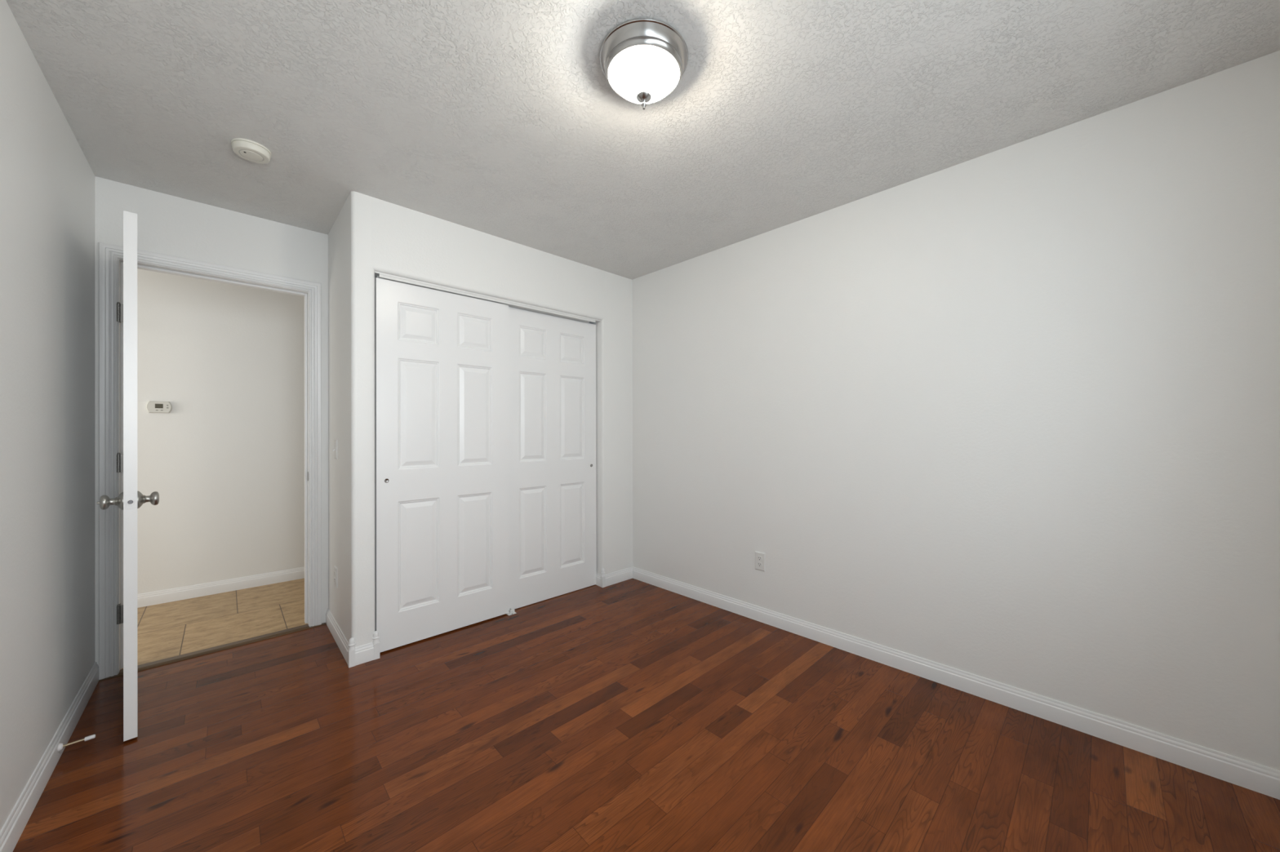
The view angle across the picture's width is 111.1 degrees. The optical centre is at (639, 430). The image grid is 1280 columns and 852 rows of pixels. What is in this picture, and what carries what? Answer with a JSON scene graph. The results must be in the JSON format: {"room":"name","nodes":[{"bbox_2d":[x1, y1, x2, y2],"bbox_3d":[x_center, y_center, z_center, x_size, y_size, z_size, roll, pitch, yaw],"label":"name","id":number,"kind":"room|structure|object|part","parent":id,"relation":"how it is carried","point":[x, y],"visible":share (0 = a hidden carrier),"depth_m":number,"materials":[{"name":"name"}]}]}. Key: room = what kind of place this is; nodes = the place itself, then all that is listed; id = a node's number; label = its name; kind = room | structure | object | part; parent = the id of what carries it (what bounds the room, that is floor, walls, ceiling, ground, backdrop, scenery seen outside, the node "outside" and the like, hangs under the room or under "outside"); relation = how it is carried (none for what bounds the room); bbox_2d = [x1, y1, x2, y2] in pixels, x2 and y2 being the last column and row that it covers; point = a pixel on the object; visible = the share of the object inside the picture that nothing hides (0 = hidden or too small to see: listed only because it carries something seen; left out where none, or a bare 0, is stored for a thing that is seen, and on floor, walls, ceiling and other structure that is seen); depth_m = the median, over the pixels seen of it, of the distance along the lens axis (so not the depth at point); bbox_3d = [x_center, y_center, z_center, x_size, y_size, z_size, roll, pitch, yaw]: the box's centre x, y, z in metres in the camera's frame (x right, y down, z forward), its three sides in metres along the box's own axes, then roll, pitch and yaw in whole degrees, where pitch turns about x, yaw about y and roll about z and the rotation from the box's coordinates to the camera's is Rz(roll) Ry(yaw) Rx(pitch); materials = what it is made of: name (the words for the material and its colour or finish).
{"room":"empty bedroom","nodes":[
{"label":"empty bedroom","id":0,"kind":"room"},
{"bbox_2d":[0,0,95,831],"bbox_3d":[-1.347,-0.013,0.678,0.115,2.440,3.873,0,0,-43],"label":"wall","id":1,"kind":"structure","parent":0,"point":[47,232],"depth_m":1.50,"materials":[{"name":"white paint"}]},
{"bbox_2d":[0,662,98,851],"bbox_3d":[-1.315,1.162,0.738,0.014,0.088,3.822,0,0,-43],"label":"baseboard","id":2,"kind":"structure","parent":1,"relation":"attached to","point":[12,829],"depth_m":1.48,"materials":[{"name":"white paint"}]},
{"bbox_2d":[57,734,95,751],"bbox_3d":[-2.097,1.163,1.635,0.086,0.026,0.026,0,0,-43],"label":"door stop","id":3,"kind":"object","parent":1,"relation":"attached to","point":[60,746],"visible":1,"depth_m":1.63,"materials":[{"name":"white rubber"}]},
{"bbox_3d":[-2.101,1.162,1.631,0.055,0.010,0.008,0,0,-42],"label":"rod","id":4,"kind":"part","parent":3,"relation":"part of","materials":[{"name":"gold metal"}]},
{"bbox_2d":[94,176,328,666],"bbox_3d":[-2.599,-0.009,2.237,3.850,2.440,0.115,0,0,-43],"label":"wall","id":5,"kind":"structure","parent":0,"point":[167,224],"depth_m":2.43,"materials":[{"name":"white paint"}]},
{"bbox_2d":[98,242,321,679],"bbox_3d":[-2.341,0.151,2.469,0.878,2.120,0.132,0,0,-43],"label":"door frame","id":6,"kind":"structure","parent":5,"relation":"attached to","point":[109,255],"depth_m":2.21,"materials":[{"name":"white paint"}]},
{"bbox_2d":[96,210,159,742],"bbox_3d":[-2.296,0.177,1.935,0.810,2.045,0.162,0,0,36],"label":"door","id":7,"kind":"structure","parent":6,"relation":"attached to","point":[131,500],"depth_m":1.70,"materials":[{"name":"white paint"}]},
{"bbox_3d":[-2.054,0.279,1.708,0.064,0.070,0.070,0,0,-43],"label":"knob","id":8,"kind":"part","parent":7,"relation":"part of","materials":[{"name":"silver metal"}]},
{"bbox_3d":[-1.977,0.279,1.702,0.001,0.056,0.025,0,0,41],"label":"latch plate","id":9,"kind":"part","parent":7,"relation":"part of","materials":[{"name":"white paint"}]},
{"bbox_3d":[-1.991,0.279,1.774,0.064,0.070,0.070,0,0,-43],"label":"knob","id":10,"kind":"part","parent":7,"relation":"part of","materials":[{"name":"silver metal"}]},
{"bbox_2d":[137,268,304,594],"bbox_3d":[-3.409,-0.006,3.096,3.953,2.440,0.100,0,0,-41],"label":"wall","id":11,"kind":"structure","parent":0,"point":[225,466],"depth_m":3.26,"materials":[{"name":"white paint"}]},
{"bbox_2d":[146,400,172,413],"bbox_3d":[-3.355,-0.160,3.061,0.122,0.080,0.024,0,0,-41],"label":"thermostat","id":12,"kind":"object","parent":11,"relation":"attached to","point":[151,406],"visible":1,"depth_m":3.05,"materials":[{"name":"white plastic"}]},
{"bbox_2d":[137,567,304,608],"bbox_3d":[-3.389,1.169,3.035,3.803,0.088,0.014,0,0,-41],"label":"baseboard","id":13,"kind":"structure","parent":11,"relation":"attached to","point":[157,597],"depth_m":3.25,"materials":[{"name":"white paint"}]},
{"bbox_2d":[328,191,374,647],"bbox_3d":[-1.697,-0.010,2.564,0.115,2.440,0.752,0,0,-43],"label":"wall","id":14,"kind":"structure","parent":0,"point":[351,273],"depth_m":2.31,"materials":[{"name":"white paint"}]},
{"bbox_2d":[332,439,337,459],"bbox_3d":[-1.778,0.112,2.552,0.020,0.114,0.070,0,0,-43],"label":"light switch","id":15,"kind":"object","parent":14,"relation":"attached to","point":[335,450],"visible":1,"depth_m":2.55,"materials":[{"name":"white plastic"}]},
{"bbox_3d":[-1.774,0.112,2.556,0.007,0.114,0.070,0,0,-43],"label":"plate","id":16,"kind":"part","parent":15,"relation":"part of","materials":[{"name":"white plastic"}]},
{"bbox_2d":[333,565,337,587],"bbox_3d":[-1.773,0.855,2.555,0.009,0.114,0.070,0,0,-43],"label":"wall outlet","id":17,"kind":"object","parent":14,"relation":"attached to","point":[335,569],"visible":1,"depth_m":2.54,"materials":[{"name":"white plastic"}]},
{"bbox_2d":[325,608,349,664],"bbox_3d":[-1.727,1.165,2.503,0.014,0.088,0.692,0,0,-43],"label":"baseboard","id":18,"kind":"structure","parent":14,"relation":"attached to","point":[340,638],"depth_m":2.48,"materials":[{"name":"white paint"}]},
{"bbox_2d":[347,637,355,667],"bbox_3d":[-1.478,1.137,2.249,0.034,0.144,0.034,0,0,-43],"label":"block","id":19,"kind":"object","parent":14,"relation":"attached to","point":[351,651],"visible":1,"depth_m":2.24,"materials":[{"name":"white paint"}]},
{"bbox_2d":[372,631,379,660],"bbox_3d":[-1.399,1.137,2.324,0.034,0.144,0.034,0,0,-43],"label":"block","id":20,"kind":"object","parent":14,"relation":"attached to","point":[375,642],"visible":1,"depth_m":2.31,"materials":[{"name":"white paint"}]},
{"bbox_2d":[371,196,632,574],"bbox_3d":[-0.771,-0.011,3.001,1.885,2.440,0.115,0,0,-43],"label":"wall","id":21,"kind":"structure","parent":0,"point":[406,242],"depth_m":3.14,"materials":[{"name":"white paint"}]},
{"bbox_2d":[355,642,373,666],"bbox_3d":[-1.434,1.165,2.282,0.088,0.088,0.014,0,0,-43],"label":"baseboard","id":22,"kind":"structure","parent":21,"relation":"attached to","point":[365,653],"depth_m":2.28,"materials":[{"name":"white paint"}]},
{"bbox_2d":[374,271,600,323],"bbox_3d":[-0.890,-0.835,2.900,1.532,0.026,0.097,0,0,-43],"label":"door track","id":23,"kind":"object","parent":21,"relation":"attached to","point":[377,274],"visible":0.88,"depth_m":2.77,"materials":[{"name":"white metal"}]},
{"bbox_2d":[374,277,508,653],"bbox_3d":[-1.149,0.191,2.627,0.762,2.018,0.036,0,0,-43],"label":"door","id":24,"kind":"structure","parent":23,"relation":"hanging from","point":[442,357],"depth_m":2.58,"materials":[{"name":"white paint"}]},
{"bbox_2d":[508,306,596,611],"bbox_3d":[-0.630,0.191,3.174,0.762,2.026,0.036,0,0,-43],"label":"door","id":25,"kind":"structure","parent":23,"relation":"hanging from","point":[553,532],"depth_m":3.13,"materials":[{"name":"white paint"}]},
{"bbox_2d":[595,573,600,586],"bbox_3d":[-0.328,1.164,3.414,0.014,0.088,0.090,0,0,-43],"label":"baseboard","id":26,"kind":"structure","parent":21,"relation":"attached to","point":[597,577],"depth_m":3.40,"materials":[{"name":"white paint"}]},
{"bbox_2d":[600,568,605,587],"bbox_3d":[-0.285,1.136,3.379,0.034,0.144,0.034,0,0,-43],"label":"block","id":27,"kind":"object","parent":21,"relation":"attached to","point":[602,578],"visible":1,"depth_m":3.37,"materials":[{"name":"white paint"}]},
{"bbox_2d":[604,566,632,586],"bbox_3d":[-0.164,1.164,3.484,0.301,0.088,0.014,0,0,-43],"label":"baseboard","id":28,"kind":"structure","parent":21,"relation":"attached to","point":[613,578],"depth_m":3.47,"materials":[{"name":"white paint"}]},
{"bbox_2d":[5,0,1279,279],"bbox_3d":[-1.259,-1.272,1.658,5.100,0.080,5.370,0,0,-43],"label":"ceiling","id":29,"kind":"structure","parent":0,"point":[504,119],"depth_m":1.63,"materials":[{"name":"white paint"}]},
{"bbox_2d":[231,137,271,164],"bbox_3d":[-1.696,-1.213,1.915,0.132,0.037,0.132,0,0,-43],"label":"smoke detector","id":30,"kind":"object","parent":29,"relation":"attached to","point":[247,149],"visible":1,"depth_m":1.89,"materials":[{"name":"white plastic"}]},
{"bbox_3d":[-1.696,-1.227,1.915,0.132,0.009,0.132,0,0,-43],"label":"mounting plate","id":31,"kind":"part","parent":30,"relation":"part of","materials":[{"name":"white plastic"}]},
{"bbox_2d":[599,17,688,110],"bbox_3d":[0.013,-1.149,1.455,0.294,0.172,0.294,0,0,-43],"label":"ceiling lamp","id":32,"kind":"object","parent":29,"relation":"attached to","point":[643,60],"visible":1,"depth_m":1.44,"materials":[{"name":"white glass"}]},
{"bbox_2d":[13,578,1279,851],"bbox_3d":[-1.355,1.223,1.594,4.870,0.030,5.220,0,0,-43],"label":"floor","id":33,"kind":"structure","parent":0,"point":[632,715],"depth_m":1.63,"materials":[{"name":"brown wood"}]},
{"bbox_2d":[98,622,326,681],"bbox_3d":[-2.301,1.206,2.444,0.900,0.011,0.068,0,0,-43],"label":"threshold","id":34,"kind":"object","parent":33,"relation":"on","point":[188,655],"visible":1,"depth_m":2.41,"materials":[{"name":"brown wood"}]},
{"bbox_2d":[506,608,516,615],"bbox_3d":[-0.852,1.196,2.892,0.055,0.026,0.060,0,0,-43],"label":"floor guide","id":35,"kind":"object","parent":33,"relation":"on","point":[511,611],"visible":0.97,"depth_m":2.88,"materials":[{"name":"white plastic"}]},
{"bbox_2d":[589,50,1279,770],"bbox_3d":[0.860,-0.015,2.748,0.115,2.440,4.100,0,0,-45],"label":"wall","id":36,"kind":"structure","parent":0,"point":[1010,415],"depth_m":1.89,"materials":[{"name":"white paint"}]},
{"bbox_2d":[755,551,764,571],"bbox_3d":[0.756,0.828,2.766,0.009,0.114,0.070,0,0,-45],"label":"wall outlet","id":37,"kind":"object","parent":36,"relation":"attached to","point":[759,557],"visible":1,"depth_m":2.76,"materials":[{"name":"white plastic"}]},
{"bbox_2d":[632,566,1279,799],"bbox_3d":[1.081,1.160,2.435,0.014,0.088,3.250,0,0,-45],"label":"baseboard","id":38,"kind":"structure","parent":36,"relation":"attached to","point":[1255,777],"depth_m":1.87,"materials":[{"name":"white paint"}]}
]}

